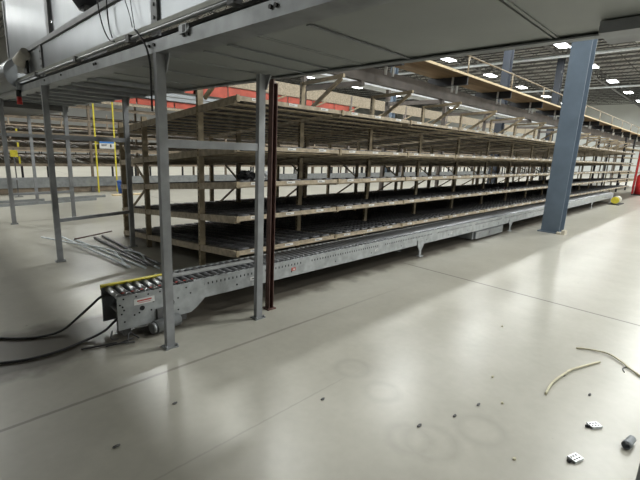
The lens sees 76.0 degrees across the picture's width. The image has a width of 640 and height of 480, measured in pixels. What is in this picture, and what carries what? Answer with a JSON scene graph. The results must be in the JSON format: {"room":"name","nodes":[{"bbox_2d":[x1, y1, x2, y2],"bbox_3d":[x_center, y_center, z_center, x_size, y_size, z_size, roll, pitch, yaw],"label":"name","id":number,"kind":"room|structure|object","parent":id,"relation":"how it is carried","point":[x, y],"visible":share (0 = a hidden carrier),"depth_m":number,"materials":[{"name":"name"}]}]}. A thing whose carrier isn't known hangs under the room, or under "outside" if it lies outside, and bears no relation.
{"room":"distribution center","nodes":[
{"label":"distribution center","id":0,"kind":"room"},
{"bbox_2d":[0,39,396,154],"bbox_3d":[-15.153,-14.612,47.874,0.200,9.400,83.000,15,17,43],"label":"wall","id":1,"kind":"structure","parent":0,"point":[79,112],"depth_m":41.12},
{"bbox_2d":[18,73,537,172],"bbox_3d":[1.416,-5.552,22.674,2.790,4.250,53.000,15,17,43],"label":"wall","id":2,"kind":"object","parent":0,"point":[286,89],"visible":0.38,"depth_m":18.63,"materials":[{"name":"beige paint"}]},
{"bbox_2d":[0,152,639,479],"bbox_3d":[6.613,-4.153,27.698,62.000,0.200,83.000,15,17,43],"label":"floor","id":3,"kind":"structure","parent":0,"point":[393,342],"depth_m":3.18,"materials":[{"name":"concrete"}]},
{"bbox_2d":[10,148,22,196],"bbox_3d":[-7.865,-1.739,10.590,0.180,1.250,0.180,15,17,43],"label":"marker","id":4,"kind":"object","parent":3,"relation":"on","point":[13,153],"visible":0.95,"depth_m":10.52,"materials":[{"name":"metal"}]},
{"bbox_2d":[0,199,44,203],"bbox_3d":[-7.901,-0.806,9.143,0.060,0.060,3.004,14,17,40],"label":"bar","id":5,"kind":"object","parent":3,"relation":"on","point":[24,200],"visible":0.8,"depth_m":9.92,"materials":[{"name":"metal"}]},
{"bbox_2d":[1,117,62,159],"bbox_3d":[-16.561,-5.904,23.478,2.725,2.950,2.430,15,17,43],"label":"storage rack","id":6,"kind":"object","parent":3,"relation":"on","point":[8,122],"visible":0.2,"depth_m":23.15,"materials":[{"name":"brown metal"}]},
{"bbox_2d":[7,137,44,139],"bbox_3d":[-16.579,-5.744,23.514,2.611,0.200,2.365,15,17,43],"label":"shelf","id":7,"kind":"object","parent":6,"relation":"attached to","point":[7,137],"depth_m":24.11,"materials":[{"name":"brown metal"}]},
{"bbox_2d":[5,122,51,125],"bbox_3d":[-16.540,-6.591,23.324,2.611,0.200,2.365,15,17,43],"label":"shelf","id":8,"kind":"object","parent":6,"relation":"attached to","point":[9,123],"depth_m":23.00,"materials":[{"name":"wood"}]},
{"bbox_2d":[0,106,90,177],"bbox_3d":[-8.988,-3.159,12.802,2.725,2.950,2.430,15,17,43],"label":"storage rack","id":9,"kind":"object","parent":3,"relation":"on","point":[60,159],"visible":0.63,"depth_m":12.60,"materials":[{"name":"brown metal"}]},
{"bbox_2d":[0,126,76,133],"bbox_3d":[-8.986,-3.418,12.744,2.611,0.200,2.365,15,17,43],"label":"shelf","id":10,"kind":"object","parent":9,"relation":"attached to","point":[8,128],"depth_m":12.86,"materials":[{"name":"brown metal"}]},
{"bbox_2d":[0,139,81,148],"bbox_3d":[-9.006,-2.998,12.838,2.611,0.200,2.365,15,17,43],"label":"shelf","id":11,"kind":"object","parent":9,"relation":"attached to","point":[38,144],"depth_m":12.93,"materials":[{"name":"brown metal"}]},
{"bbox_2d":[0,154,84,163],"bbox_3d":[-9.027,-2.550,12.938,2.611,0.200,2.365,15,17,43],"label":"shelf","id":12,"kind":"object","parent":9,"relation":"attached to","point":[59,158],"depth_m":12.98,"materials":[{"name":"brown metal"}]},
{"bbox_2d":[31,115,71,118],"bbox_3d":[-8.966,-3.847,12.648,2.611,0.200,2.365,15,17,43],"label":"shelf","id":13,"kind":"object","parent":9,"relation":"attached to","point":[40,116],"depth_m":12.79,"materials":[{"name":"brown metal"}]},
{"bbox_2d":[0,198,96,206],"bbox_3d":[-6.559,-0.917,9.916,0.060,0.060,2.228,11,15,34],"label":"bar","id":14,"kind":"object","parent":3,"relation":"on","point":[83,199],"visible":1,"depth_m":9.79,"materials":[{"name":"metal"}]},
{"bbox_2d":[0,294,111,339],"bbox_3d":[-2.540,0.629,3.258,1.716,0.320,0.147,-1,13,-14],"label":"power cable","id":15,"kind":"object","parent":3,"relation":"on","point":[103,295],"visible":0.93,"depth_m":3.38,"materials":[{"name":"black rubber"}]},
{"bbox_2d":[0,318,117,364],"bbox_3d":[-2.229,0.792,2.982,1.679,0.151,0.198,-6,15,-34],"label":"power cable","id":16,"kind":"object","parent":3,"relation":"on","point":[116,319],"visible":0.81,"depth_m":3.10,"materials":[{"name":"black rubber"}]},
{"bbox_2d":[51,113,107,159],"bbox_3d":[-14.839,-6.205,25.180,2.725,2.950,2.430,15,17,43],"label":"storage rack","id":17,"kind":"object","parent":3,"relation":"on","point":[61,125],"visible":0.24,"depth_m":24.71,"materials":[{"name":"brown metal"}]},
{"bbox_2d":[51,124,97,128],"bbox_3d":[-14.818,-6.893,25.026,2.611,0.200,2.365,15,17,43],"label":"shelf","id":18,"kind":"object","parent":17,"relation":"attached to","point":[57,125],"depth_m":24.99,"materials":[{"name":"wood"}]},
{"bbox_2d":[58,195,105,199],"bbox_3d":[-6.401,-1.138,10.936,0.060,0.060,1.315,12,15,35],"label":"bar","id":19,"kind":"object","parent":3,"relation":"on","point":[91,196],"visible":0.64,"depth_m":10.95,"materials":[{"name":"metal"}]},
{"bbox_2d":[62,236,130,267],"bbox_3d":[-3.243,0.144,5.824,2.172,0.050,0.031,12,16,37],"label":"tube","id":20,"kind":"object","parent":3,"relation":"on","point":[63,237],"visible":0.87,"depth_m":5.63,"materials":[{"name":"metal"}]},
{"bbox_2d":[41,236,127,267],"bbox_3d":[-3.273,0.134,5.807,2.117,0.102,0.261,10,15,30],"label":"tube","id":21,"kind":"object","parent":20,"relation":"on","point":[114,251],"visible":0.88,"depth_m":5.86,"materials":[{"name":"metal"}]},
{"bbox_2d":[92,102,117,192],"bbox_3d":[-6.372,-2.842,12.160,0.071,2.850,0.564,15,17,43],"label":"gate","id":22,"kind":"object","parent":3,"relation":"on","point":[103,145],"visible":0.8,"depth_m":12.16,"materials":[{"name":"yellow metal"}]},
{"bbox_2d":[73,239,145,268],"bbox_3d":[-3.058,0.172,5.855,2.164,0.028,0.036,12,16,37],"label":"tube","id":23,"kind":"object","parent":3,"relation":"on","point":[112,254],"visible":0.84,"depth_m":5.69,"materials":[{"name":"metal"}]},
{"bbox_2d":[81,330,139,349],"bbox_3d":[-1.661,0.786,3.255,0.411,0.094,0.122,-2,14,-22],"label":"wire tangle","id":24,"kind":"object","parent":3,"relation":"on","point":[111,338],"visible":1,"depth_m":3.26,"materials":[{"name":"metal"}]},
{"bbox_2d":[66,104,156,176],"bbox_3d":[-7.266,-3.460,14.504,2.725,2.950,2.430,15,17,43],"label":"storage rack","id":25,"kind":"object","parent":3,"relation":"on","point":[103,160],"visible":0.48,"depth_m":13.96,"materials":[{"name":"brown metal"}]},
{"bbox_2d":[68,117,136,123],"bbox_3d":[-7.244,-4.147,14.350,2.611,0.200,2.365,15,17,43],"label":"shelf","id":26,"kind":"object","parent":25,"relation":"attached to","point":[90,120],"depth_m":13.99,"materials":[{"name":"wood"}]},
{"bbox_2d":[71,155,136,163],"bbox_3d":[-7.305,-2.851,14.640,2.611,0.200,2.365,15,17,43],"label":"shelf","id":27,"kind":"object","parent":25,"relation":"attached to","point":[102,159],"depth_m":14.45,"materials":[{"name":"brown metal"}]},
{"bbox_2d":[69,130,152,137],"bbox_3d":[-7.264,-3.719,14.446,2.611,0.200,2.365,15,17,43],"label":"shelf","id":28,"kind":"object","parent":25,"relation":"attached to","point":[99,133],"depth_m":14.16,"materials":[{"name":"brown metal"}]},
{"bbox_2d":[70,142,156,150],"bbox_3d":[-7.284,-3.299,14.540,2.611,0.200,2.365,15,17,43],"label":"shelf","id":29,"kind":"object","parent":25,"relation":"attached to","point":[87,145],"depth_m":14.24,"materials":[{"name":"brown metal"}]},
{"bbox_2d":[92,115,141,154],"bbox_3d":[-13.117,-6.506,26.882,2.725,2.950,2.430,15,17,43],"label":"storage rack","id":30,"kind":"object","parent":3,"relation":"on","point":[107,128],"visible":0.05,"depth_m":26.27,"materials":[{"name":"brown metal"}]},
{"bbox_2d":[93,236,154,266],"bbox_3d":[-2.898,0.148,5.970,2.072,0.044,0.044,14,17,41],"label":"tube","id":31,"kind":"object","parent":3,"relation":"on","point":[94,237],"visible":0.91,"depth_m":5.88,"materials":[{"name":"metal"}]},
{"bbox_2d":[109,248,147,266],"bbox_3d":[-2.677,0.228,5.679,1.156,0.032,0.060,13,16,38],"label":"tube","id":32,"kind":"object","parent":3,"relation":"on","point":[118,252],"visible":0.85,"depth_m":5.59,"materials":[{"name":"metal"}]},
{"bbox_2d":[101,235,160,264],"bbox_3d":[-2.858,0.124,6.085,2.100,0.040,0.046,14,17,42],"label":"tube","id":33,"kind":"object","parent":3,"relation":"on","point":[103,236],"visible":0.83,"depth_m":6.06,"materials":[{"name":"metal"}]},
{"bbox_2d":[133,107,225,175],"bbox_3d":[-5.543,-3.761,16.206,2.725,2.950,2.430,15,17,43],"label":"storage rack","id":34,"kind":"object","parent":3,"relation":"on","point":[151,146],"visible":0.11,"depth_m":16.00,"materials":[{"name":"brown metal"}]},
{"bbox_2d":[138,145,196,151],"bbox_3d":[-5.561,-3.600,16.242,2.611,0.200,2.365,15,17,43],"label":"shelf","id":35,"kind":"object","parent":34,"relation":"attached to","point":[154,147],"depth_m":15.98,"materials":[{"name":"metal"}]},
{"bbox_2d":[138,134,208,140],"bbox_3d":[-5.542,-4.020,16.148,2.611,0.200,2.365,15,17,43],"label":"shelf","id":36,"kind":"object","parent":34,"relation":"attached to","point":[154,136],"depth_m":16.04,"materials":[{"name":"metal"}]},
{"bbox_2d":[117,88,341,264],"bbox_3d":[-1.510,-1.099,6.076,3.364,2.552,1.616,15,17,43],"label":"rack","id":37,"kind":"object","parent":3,"relation":"on","point":[236,112],"visible":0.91,"depth_m":5.43,"materials":[{"name":"beige metal"}]},
{"bbox_2d":[237,170,254,179],"bbox_3d":[-0.875,-0.769,4.838,0.200,0.118,0.229,15,17,43],"label":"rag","id":38,"kind":"object","parent":37,"relation":"on","point":[243,174],"visible":0.98,"depth_m":4.78,"materials":[{"name":"black fabric"}]},
{"bbox_2d":[192,137,267,174],"bbox_3d":[-3.821,-4.062,17.908,2.725,2.950,2.430,15,17,43],"label":"storage rack","id":39,"kind":"object","parent":3,"relation":"on","point":[214,139],"visible":0.09,"depth_m":17.31,"materials":[{"name":"brown metal"}]},
{"bbox_2d":[195,137,255,142],"bbox_3d":[-3.820,-4.321,17.850,2.611,0.200,2.365,15,17,43],"label":"shelf","id":40,"kind":"object","parent":39,"relation":"attached to","point":[214,139],"depth_m":17.67,"materials":[{"name":"metal"}]},
{"bbox_2d":[0,171,487,194],"bbox_3d":[-1.030,-2.761,18.475,0.460,0.420,43.000,15,17,43],"label":"conveyor","id":41,"kind":"object","parent":3,"relation":"on","point":[106,183],"visible":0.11,"depth_m":12.76,"materials":[{"name":"metal"}]},
{"bbox_2d":[0,186,141,194],"bbox_3d":[-1.036,-2.639,18.502,0.380,0.150,43.000,15,17,43],"label":"rail","id":42,"kind":"object","parent":41,"relation":"on","point":[22,189],"depth_m":11.83,"materials":[{"name":"grey metal"}]},
{"bbox_2d":[262,77,277,310],"bbox_3d":[-0.460,-0.455,3.883,0.100,2.350,0.100,15,17,43],"label":"post","id":43,"kind":"object","parent":3,"relation":"on","point":[273,87],"visible":0.82,"depth_m":3.88,"materials":[{"name":"black metal"}]},
{"bbox_2d":[245,140,313,173],"bbox_3d":[-2.099,-4.363,19.610,2.725,2.950,2.430,15,17,43],"label":"storage rack","id":44,"kind":"object","parent":3,"relation":"on","point":[266,142],"visible":0.16,"depth_m":18.93,"materials":[{"name":"brown metal"}]},
{"bbox_2d":[245,140,296,144],"bbox_3d":[-2.097,-4.622,19.552,2.611,0.200,2.365,15,17,43],"label":"shelf","id":45,"kind":"object","parent":44,"relation":"attached to","point":[266,142],"depth_m":19.49,"materials":[{"name":"metal"}]},
{"bbox_2d":[209,73,409,247],"bbox_3d":[-0.366,-1.299,7.206,3.364,2.552,1.616,15,17,43],"label":"rack","id":46,"kind":"object","parent":3,"relation":"on","point":[349,121],"visible":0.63,"depth_m":6.47,"materials":[{"name":"beige metal"}]},
{"bbox_2d":[279,142,345,173],"bbox_3d":[-0.376,-4.664,21.312,2.725,2.950,2.430,15,17,43],"label":"storage rack","id":47,"kind":"object","parent":3,"relation":"on","point":[314,145],"visible":0.16,"depth_m":20.64,"materials":[{"name":"brown metal"}]},
{"bbox_2d":[284,142,339,147],"bbox_3d":[-0.375,-4.923,21.254,2.611,0.200,2.365,15,17,43],"label":"shelf","id":48,"kind":"object","parent":47,"relation":"attached to","point":[315,145],"depth_m":20.70,"materials":[{"name":"metal"}]},
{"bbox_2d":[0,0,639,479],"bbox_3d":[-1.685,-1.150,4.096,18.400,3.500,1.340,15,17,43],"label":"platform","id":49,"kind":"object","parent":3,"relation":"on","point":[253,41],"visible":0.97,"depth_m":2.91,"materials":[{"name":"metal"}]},
{"bbox_2d":[16,81,22,104],"bbox_3d":[-4.207,-2.046,5.708,0.070,0.301,0.062,15,17,43],"label":"switch","id":50,"kind":"object","parent":49,"relation":"hanging from","point":[18,91],"visible":1,"depth_m":5.69,"materials":[{"name":"red plastic"}]},
{"bbox_2d":[3,102,62,115],"bbox_3d":[-6.666,-2.842,8.953,3.900,0.084,1.060,15,17,43],"label":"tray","id":51,"kind":"object","parent":49,"relation":"on","point":[10,108],"depth_m":7.89,"materials":[{"name":"metal"}]},
{"bbox_2d":[134,28,152,110],"bbox_3d":[-1.246,-1.199,2.882,0.226,0.566,0.022,14,17,41],"label":"cable","id":52,"kind":"object","parent":49,"relation":"hanging from","point":[135,30],"visible":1,"depth_m":2.83,"materials":[{"name":"black rubber"}]},
{"bbox_2d":[178,23,188,34],"bbox_3d":[-0.817,-1.264,2.451,0.090,0.050,0.021,15,17,43],"label":"junction box","id":53,"kind":"object","parent":49,"relation":"attached to","point":[183,28],"visible":1,"depth_m":2.43,"materials":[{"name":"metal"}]},
{"bbox_2d":[598,16,639,43],"bbox_3d":[1.698,-0.836,1.480,1.130,0.048,0.229,15,17,43],"label":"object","id":54,"kind":"object","parent":49,"relation":"on","point":[616,29],"depth_m":1.76,"materials":[{"name":"grey metal"}]},
{"bbox_2d":[311,144,376,172],"bbox_3d":[1.346,-4.965,23.014,2.725,2.950,2.430,15,17,43],"label":"storage rack","id":55,"kind":"object","parent":3,"relation":"on","point":[340,146],"visible":0.14,"depth_m":22.42,"materials":[{"name":"brown metal"}]},
{"bbox_2d":[318,144,364,148],"bbox_3d":[1.347,-5.223,22.956,2.611,0.200,2.365,15,17,43],"label":"shelf","id":56,"kind":"object","parent":55,"relation":"attached to","point":[341,146],"depth_m":22.82,"materials":[{"name":"metal"}]},
{"bbox_2d":[100,192,613,335],"bbox_3d":[5.021,-0.596,10.119,0.561,0.398,19.250,15,17,43],"label":"conveyor","id":57,"kind":"object","parent":3,"relation":"on","point":[135,302],"visible":0.88,"depth_m":4.48,"materials":[{"name":"metal"}]},
{"bbox_2d":[276,90,458,235],"bbox_3d":[0.777,-1.499,8.336,3.364,2.552,1.616,15,17,43],"label":"rack","id":58,"kind":"object","parent":3,"relation":"on","point":[415,127],"visible":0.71,"depth_m":7.71,"materials":[{"name":"beige metal"}]},
{"bbox_2d":[340,146,396,172],"bbox_3d":[3.068,-5.266,24.716,2.725,2.950,2.430,15,17,43],"label":"storage rack","id":59,"kind":"object","parent":3,"relation":"on","point":[378,149],"visible":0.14,"depth_m":24.11,"materials":[{"name":"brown metal"}]},
{"bbox_2d":[350,146,387,149],"bbox_3d":[3.070,-5.524,24.658,2.611,0.200,2.365,15,17,43],"label":"shelf","id":60,"kind":"object","parent":59,"relation":"attached to","point":[350,146],"depth_m":24.46,"materials":[{"name":"metal"}]},
{"bbox_2d":[385,67,398,171],"bbox_3d":[4.858,-8.545,27.980,0.480,8.080,0.480,15,17,43],"label":"steel column","id":61,"kind":"structure","parent":3,"relation":"on","point":[393,98],"depth_m":27.76,"materials":[{"name":"metal"}]},
{"bbox_2d":[365,147,422,172],"bbox_3d":[4.790,-5.567,26.418,2.725,2.950,2.430,15,17,43],"label":"storage rack","id":62,"kind":"object","parent":3,"relation":"on","point":[373,147],"visible":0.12,"depth_m":25.81,"materials":[{"name":"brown metal"}]},
{"bbox_2d":[326,102,494,226],"bbox_3d":[1.921,-1.699,9.466,3.364,2.552,1.616,15,17,43],"label":"rack","id":63,"kind":"object","parent":3,"relation":"on","point":[462,132],"visible":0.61,"depth_m":8.84,"materials":[{"name":"beige metal"}]},
{"bbox_2d":[369,110,521,219],"bbox_3d":[3.064,-1.899,10.596,3.364,2.552,1.616,15,17,43],"label":"rack","id":64,"kind":"object","parent":3,"relation":"on","point":[497,137],"visible":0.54,"depth_m":9.94,"materials":[{"name":"beige metal"}]},
{"bbox_2d":[301,55,639,194],"bbox_3d":[12.915,-4.558,21.392,2.865,3.918,42.800,15,17,43],"label":"elevated walkway","id":65,"kind":"object","parent":3,"relation":"on","point":[434,91],"visible":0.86,"depth_m":11.57,"materials":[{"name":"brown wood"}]},
{"bbox_2d":[400,117,543,213],"bbox_3d":[4.208,-2.099,11.726,3.364,2.552,1.616,15,17,43],"label":"rack","id":66,"kind":"object","parent":3,"relation":"on","point":[524,139],"visible":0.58,"depth_m":11.11,"materials":[{"name":"beige metal"}]},
{"bbox_2d":[429,122,554,209],"bbox_3d":[5.351,-2.298,12.856,3.364,2.552,1.616,15,17,43],"label":"rack","id":67,"kind":"object","parent":3,"relation":"on","point":[535,200],"visible":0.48,"depth_m":12.19,"materials":[{"name":"beige metal"}]},
{"bbox_2d":[487,49,514,182],"bbox_3d":[9.525,-6.870,21.475,0.480,8.080,0.480,15,17,43],"label":"steel column","id":68,"kind":"structure","parent":3,"relation":"on","point":[508,57],"depth_m":21.09,"materials":[{"name":"metal"}]},
{"bbox_2d":[544,45,639,106],"bbox_3d":[11.099,-11.346,21.886,0.220,0.611,82.900,15,17,43],"label":"girder","id":69,"kind":"object","parent":68,"relation":"on","point":[568,50],"visible":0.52,"depth_m":34.44,"materials":[{"name":"metal"}]},
{"bbox_2d":[451,127,557,205],"bbox_3d":[6.495,-2.498,13.986,3.364,2.552,1.616,15,17,43],"label":"rack","id":70,"kind":"object","parent":3,"relation":"on","point":[480,151],"visible":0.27,"depth_m":13.75,"materials":[{"name":"beige metal"}]},
{"bbox_2d":[472,131,588,202],"bbox_3d":[7.638,-2.698,15.116,3.364,2.552,1.616,15,17,43],"label":"rack","id":71,"kind":"object","parent":3,"relation":"on","point":[550,138],"visible":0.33,"depth_m":14.83,"materials":[{"name":"metal"}]},
{"bbox_2d":[489,133,598,195],"bbox_3d":[8.782,-2.898,16.246,3.364,2.552,1.616,15,17,43],"label":"rack","id":72,"kind":"object","parent":3,"relation":"on","point":[589,148],"visible":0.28,"depth_m":15.99,"materials":[{"name":"metal"}]},
{"bbox_2d":[538,58,565,179],"bbox_3d":[15.489,-7.912,27.369,0.480,8.080,0.480,15,17,43],"label":"steel column","id":73,"kind":"structure","parent":3,"relation":"on","point":[560,67],"depth_m":26.77,"materials":[{"name":"metal"}]},
{"bbox_2d":[504,135,608,193],"bbox_3d":[9.925,-3.098,17.376,3.364,2.552,1.616,15,17,43],"label":"rack","id":74,"kind":"object","parent":3,"relation":"on","point":[599,149],"visible":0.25,"depth_m":16.72,"materials":[{"name":"metal"}]},
{"bbox_2d":[537,39,597,234],"bbox_3d":[5.445,-4.121,8.356,0.540,8.080,0.520,15,17,43],"label":"steel column","id":75,"kind":"structure","parent":3,"relation":"on","point":[582,53],"depth_m":8.70,"materials":[{"name":"blue metal"}]},
{"bbox_2d":[518,138,616,196],"bbox_3d":[11.069,-3.297,18.506,3.364,2.552,1.616,15,17,43],"label":"rack","id":76,"kind":"object","parent":3,"relation":"on","point":[602,151],"visible":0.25,"depth_m":17.53,"materials":[{"name":"metal"}]},
{"bbox_2d":[544,361,600,394],"bbox_3d":[1.905,1.021,3.113,0.868,0.021,0.078,-6,15,-34],"label":"strip","id":77,"kind":"object","parent":3,"relation":"on","point":[597,362],"visible":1,"depth_m":3.12,"materials":[{"name":"plastic"}]},
{"bbox_2d":[567,452,583,463],"bbox_3d":[1.388,1.195,2.238,0.096,0.018,0.048,-3,14,-25],"label":"metal clip","id":78,"kind":"object","parent":3,"relation":"on","point":[575,457],"visible":1,"depth_m":2.23,"materials":[{"name":"metal"}]},
{"bbox_2d":[530,140,623,194],"bbox_3d":[12.212,-3.497,19.636,3.364,2.552,1.616,15,17,43],"label":"rack","id":79,"kind":"object","parent":3,"relation":"on","point":[609,188],"visible":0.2,"depth_m":18.68,"materials":[{"name":"metal"}]},
{"bbox_2d":[541,141,629,192],"bbox_3d":[13.356,-3.697,20.766,3.364,2.552,1.616,15,17,43],"label":"rack","id":80,"kind":"object","parent":3,"relation":"on","point":[616,187],"visible":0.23,"depth_m":19.79,"materials":[{"name":"metal"}]},
{"bbox_2d":[585,421,602,429],"bbox_3d":[1.684,1.145,2.527,0.096,0.018,0.048,0,13,-10],"label":"metal clip","id":81,"kind":"object","parent":3,"relation":"on","point":[595,425],"visible":1,"depth_m":2.52,"materials":[{"name":"metal"}]},
{"bbox_2d":[572,143,634,191],"bbox_3d":[14.499,-3.897,21.896,3.364,2.552,1.616,15,17,43],"label":"rack","id":82,"kind":"object","parent":3,"relation":"on","point":[613,143],"visible":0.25,"depth_m":20.94,"materials":[{"name":"metal"}]},
{"bbox_2d":[574,146,634,191],"bbox_3d":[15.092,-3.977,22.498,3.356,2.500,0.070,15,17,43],"label":"rack","id":83,"kind":"object","parent":3,"relation":"on","point":[617,146],"visible":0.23,"depth_m":21.99,"materials":[{"name":"metal"}]},
{"bbox_2d":[576,347,639,375],"bbox_3d":[2.440,1.006,3.297,0.168,0.024,0.685,-3,14,-23],"label":"strip","id":84,"kind":"object","parent":3,"relation":"on","point":[615,357],"visible":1,"depth_m":3.43,"materials":[{"name":"plastic"}]},
{"bbox_2d":[590,137,639,191],"bbox_3d":[18.694,-4.653,25.348,1.280,2.900,8.200,15,17,43],"label":"rack","id":85,"kind":"object","parent":3,"relation":"on","point":[624,149],"visible":0.57,"depth_m":23.87,"materials":[{"name":"beige metal"}]},
{"bbox_2d":[605,147,639,151],"bbox_3d":[18.729,-5.561,25.138,1.120,0.025,8.120,15,17,43],"label":"shelf","id":86,"kind":"object","parent":85,"relation":"attached to","point":[615,148],"depth_m":24.08,"materials":[{"name":"beige paint"}]},
{"bbox_2d":[608,196,623,205],"bbox_3d":[11.553,-1.547,15.956,0.360,0.297,1.050,15,17,43],"label":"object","id":87,"kind":"object","parent":3,"relation":"on","point":[615,200],"visible":1,"depth_m":15.72,"materials":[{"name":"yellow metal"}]},
{"bbox_2d":[621,435,635,449],"bbox_3d":[1.788,1.169,2.368,0.100,0.048,0.049,-7,16,-37],"label":"pipe stub","id":88,"kind":"object","parent":3,"relation":"on","point":[627,443],"visible":1,"depth_m":2.36,"materials":[{"name":"grey plastic"}]},
{"bbox_2d":[631,153,639,195],"bbox_3d":[16.324,-3.420,20.724,0.560,2.300,0.520,15,17,43],"label":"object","id":89,"kind":"object","parent":3,"relation":"on","point":[636,190],"visible":1,"depth_m":20.82,"materials":[{"name":"red"}]},
{"bbox_2d":[0,0,639,105],"bbox_3d":[7.048,-13.486,25.607,62.000,0.150,83.000,15,17,43],"label":"ceiling","id":90,"kind":"structure","parent":0,"point":[2,32],"depth_m":36.05,"materials":[{"name":"grey metal"}]},
{"bbox_2d":[279,41,606,81],"bbox_3d":[12.113,-13.994,30.714,61.900,0.610,0.100,15,17,43],"label":"joist","id":91,"kind":"object","parent":90,"relation":"attached to","point":[605,41],"visible":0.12,"depth_m":29.96,"materials":[{"name":"metal"}]},
{"bbox_2d":[275,39,639,83],"bbox_3d":[13.242,-14.192,31.830,61.900,0.610,0.100,15,17,43],"label":"joist","id":92,"kind":"object","parent":90,"relation":"attached to","point":[616,46],"visible":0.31,"depth_m":30.23,"materials":[{"name":"metal"}]},
{"bbox_2d":[284,41,639,84],"bbox_3d":[14.372,-14.389,32.946,61.900,0.610,0.100,15,17,43],"label":"joist","id":93,"kind":"object","parent":90,"relation":"attached to","point":[486,59],"visible":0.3,"depth_m":31.29,"materials":[{"name":"metal"}]},
{"bbox_2d":[308,51,639,85],"bbox_3d":[16.630,-14.784,35.178,61.900,0.610,0.100,15,17,43],"label":"joist","id":94,"kind":"object","parent":90,"relation":"attached to","point":[617,54],"visible":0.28,"depth_m":33.38,"materials":[{"name":"metal"}]},
{"bbox_2d":[318,46,639,84],"bbox_3d":[15.501,-14.586,34.062,61.900,0.610,0.100,15,17,43],"label":"joist","id":95,"kind":"object","parent":90,"relation":"attached to","point":[634,46],"visible":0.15,"depth_m":31.97,"materials":[{"name":"metal"}]},
{"bbox_2d":[325,60,639,92],"bbox_3d":[18.889,-15.178,37.410,61.900,0.610,0.100,15,17,43],"label":"joist","id":96,"kind":"object","parent":90,"relation":"attached to","point":[637,67],"visible":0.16,"depth_m":36.25,"materials":[{"name":"metal"}]},
{"bbox_2d":[332,56,639,90],"bbox_3d":[17.760,-14.981,36.294,61.900,0.610,0.100,15,17,43],"label":"joist","id":97,"kind":"object","parent":90,"relation":"attached to","point":[621,58],"visible":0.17,"depth_m":34.76,"materials":[{"name":"metal"}]},
{"bbox_2d":[337,64,639,93],"bbox_3d":[20.018,-15.376,38.526,61.900,0.610,0.100,15,17,43],"label":"joist","id":98,"kind":"object","parent":90,"relation":"attached to","point":[605,73],"visible":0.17,"depth_m":37.70,"materials":[{"name":"metal"}]},
{"bbox_2d":[341,68,639,95],"bbox_3d":[21.148,-15.573,39.642,61.900,0.610,0.100,15,17,43],"label":"joist","id":99,"kind":"object","parent":90,"relation":"attached to","point":[638,68],"visible":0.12,"depth_m":38.94,"materials":[{"name":"metal"}]},
{"bbox_2d":[352,72,639,96],"bbox_3d":[22.277,-15.771,40.758,61.900,0.610,0.100,15,17,43],"label":"joist","id":100,"kind":"object","parent":90,"relation":"attached to","point":[636,72],"visible":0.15,"depth_m":40.55,"materials":[{"name":"metal"}]},
{"bbox_2d":[358,77,639,99],"bbox_3d":[24.536,-16.165,42.990,61.900,0.610,0.100,15,17,43],"label":"joist","id":101,"kind":"object","parent":90,"relation":"attached to","point":[632,77],"visible":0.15,"depth_m":42.47,"materials":[{"name":"metal"}]},
{"bbox_2d":[360,74,639,97],"bbox_3d":[23.407,-15.968,41.874,61.900,0.610,0.100,15,17,43],"label":"joist","id":102,"kind":"object","parent":90,"relation":"attached to","point":[634,74],"visible":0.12,"depth_m":41.00,"materials":[{"name":"metal"}]},
{"bbox_2d":[380,82,639,101],"bbox_3d":[26.795,-16.560,45.223,61.900,0.610,0.100,15,17,43],"label":"joist","id":103,"kind":"object","parent":90,"relation":"attached to","point":[637,82],"visible":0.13,"depth_m":43.09,"materials":[{"name":"metal"}]},
{"bbox_2d":[399,87,639,100],"bbox_3d":[29.054,-16.955,47.455,61.900,0.610,0.100,15,17,43],"label":"joist","id":104,"kind":"object","parent":90,"relation":"attached to","point":[632,87],"visible":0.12,"depth_m":45.37,"materials":[{"name":"metal"}]},
{"bbox_2d":[406,89,639,105],"bbox_3d":[30.183,-17.152,48.571,61.900,0.610,0.100,15,17,43],"label":"joist","id":105,"kind":"object","parent":90,"relation":"attached to","point":[636,89],"visible":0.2,"depth_m":46.80,"materials":[{"name":"metal"}]},
{"bbox_2d":[411,91,639,106],"bbox_3d":[31.312,-17.349,49.687,61.900,0.610,0.100,15,17,43],"label":"joist","id":106,"kind":"object","parent":90,"relation":"attached to","point":[635,91],"visible":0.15,"depth_m":48.17,"materials":[{"name":"metal"}]},
{"bbox_2d":[411,95,639,108],"bbox_3d":[33.571,-17.744,51.919,61.900,0.610,0.100,15,17,43],"label":"joist","id":107,"kind":"object","parent":90,"relation":"attached to","point":[634,95],"visible":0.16,"depth_m":50.75,"materials":[{"name":"metal"}]},
{"bbox_2d":[418,97,638,109],"bbox_3d":[34.700,-17.942,53.035,61.900,0.610,0.100,15,17,43],"label":"joist","id":108,"kind":"object","parent":90,"relation":"attached to","point":[631,97],"visible":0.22,"depth_m":52.36,"materials":[{"name":"metal"}]},
{"bbox_2d":[295,46,639,100],"bbox_3d":[17.843,-12.953,32.684,55.800,0.171,14.160,15,17,43],"label":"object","id":109,"kind":"structure","parent":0,"point":[637,47],"depth_m":28.26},
{"bbox_2d":[397,99,639,175],"bbox_3d":[36.195,-13.963,55.667,62.000,9.400,0.200,15,17,43],"label":"wall","id":110,"kind":"structure","parent":0,"point":[630,113],"depth_m":53.97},
{"bbox_3d":[-22.533,-3.700,-2.368,62.000,9.400,0.200,15,17,43],"label":"wall","id":111,"kind":"structure","parent":0,"visible":0},
{"bbox_2d":[192,11,535,112],"bbox_3d":[2.051,-13.725,30.622,0.220,0.611,82.900,15,17,43],"label":"girder","id":112,"kind":"object","parent":111,"relation":"attached to","point":[213,12],"visible":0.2,"depth_m":37.34,"materials":[{"name":"metal"}]},
{"bbox_2d":[453,56,562,102],"bbox_3d":[6.575,-12.535,26.254,0.220,0.611,82.900,15,17,43],"label":"girder","id":113,"kind":"object","parent":111,"relation":"attached to","point":[473,60],"visible":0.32,"depth_m":34.68,"materials":[{"name":"metal"}]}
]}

